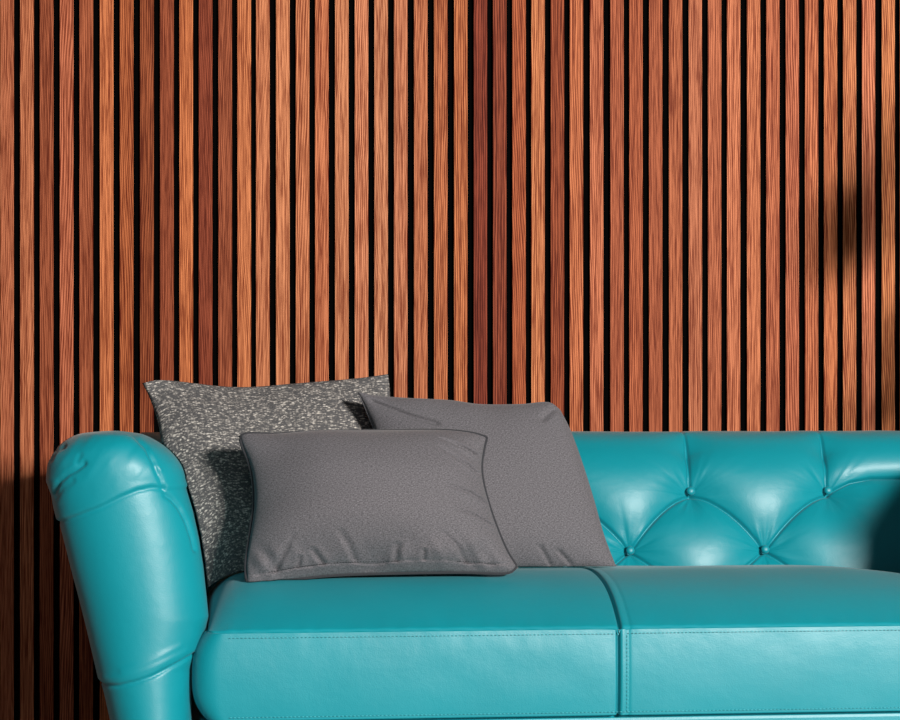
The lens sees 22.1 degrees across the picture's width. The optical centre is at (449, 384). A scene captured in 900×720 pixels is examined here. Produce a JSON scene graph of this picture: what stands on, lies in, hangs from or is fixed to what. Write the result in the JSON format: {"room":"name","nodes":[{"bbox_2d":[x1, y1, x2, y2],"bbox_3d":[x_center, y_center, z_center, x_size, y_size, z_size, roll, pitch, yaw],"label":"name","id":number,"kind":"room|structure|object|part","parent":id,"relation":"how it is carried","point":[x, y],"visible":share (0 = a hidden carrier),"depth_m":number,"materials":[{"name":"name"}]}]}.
{"room":"living room","nodes":[
{"label":"living room","id":0,"kind":"room"},
{"bbox_2d":[0,0,899,719],"bbox_3d":[0.215,-0.500,5.015,7.400,2.700,0.150,0,0,-3],"label":"wall","id":1,"kind":"structure","parent":0,"point":[617,215],"depth_m":4.93,"materials":[{"name":"brown wood"}]},
{"bbox_3d":[0.412,0.900,1.561,7.400,0.100,7.070,0,0,-3],"label":"floor","id":2,"kind":"structure","parent":0,"visible":0},
{"bbox_2d":[46,430,899,719],"bbox_3d":[0.232,0.462,4.180,1.861,0.776,0.906,0,0,-6],"label":"sofa","id":3,"kind":"object","parent":2,"relation":"on","point":[755,575],"visible":0.84,"depth_m":3.77,"materials":[{"name":"teal leather"}]},
{"bbox_3d":[-0.562,0.412,4.094,0.262,0.676,0.904,0,0,-6],"label":"arm","id":4,"kind":"part","parent":3,"relation":"part of","materials":[{"name":"teal leather"}]},
{"bbox_2d":[142,374,389,586],"bbox_3d":[-0.317,0.166,4.069,0.454,0.371,0.206,0,0,-6],"label":"throw cushion","id":5,"kind":"object","parent":3,"relation":"on","point":[201,424],"visible":0.54,"depth_m":4.05,"materials":[{"name":"grey fabric"}]},
{"bbox_2d":[238,429,517,581],"bbox_3d":[-0.118,0.201,3.866,0.472,0.254,0.154,0,0,-6],"label":"throw cushion","id":6,"kind":"object","parent":3,"relation":"on","point":[334,502],"visible":1,"depth_m":3.83,"materials":[{"name":"grey fabric"}]},
{"bbox_2d":[358,392,615,566],"bbox_3d":[0.064,0.164,4.018,0.448,0.303,0.156,0,0,-6],"label":"throw cushion","id":7,"kind":"object","parent":3,"relation":"on","point":[540,495],"visible":0.58,"depth_m":3.99,"materials":[{"name":"grey fabric"}]},
{"bbox_3d":[0.245,0.631,4.060,1.367,0.178,0.584,0,0,-6],"label":"rail","id":8,"kind":"part","parent":3,"relation":"part of","materials":[{"name":"teal leather"}]}
]}

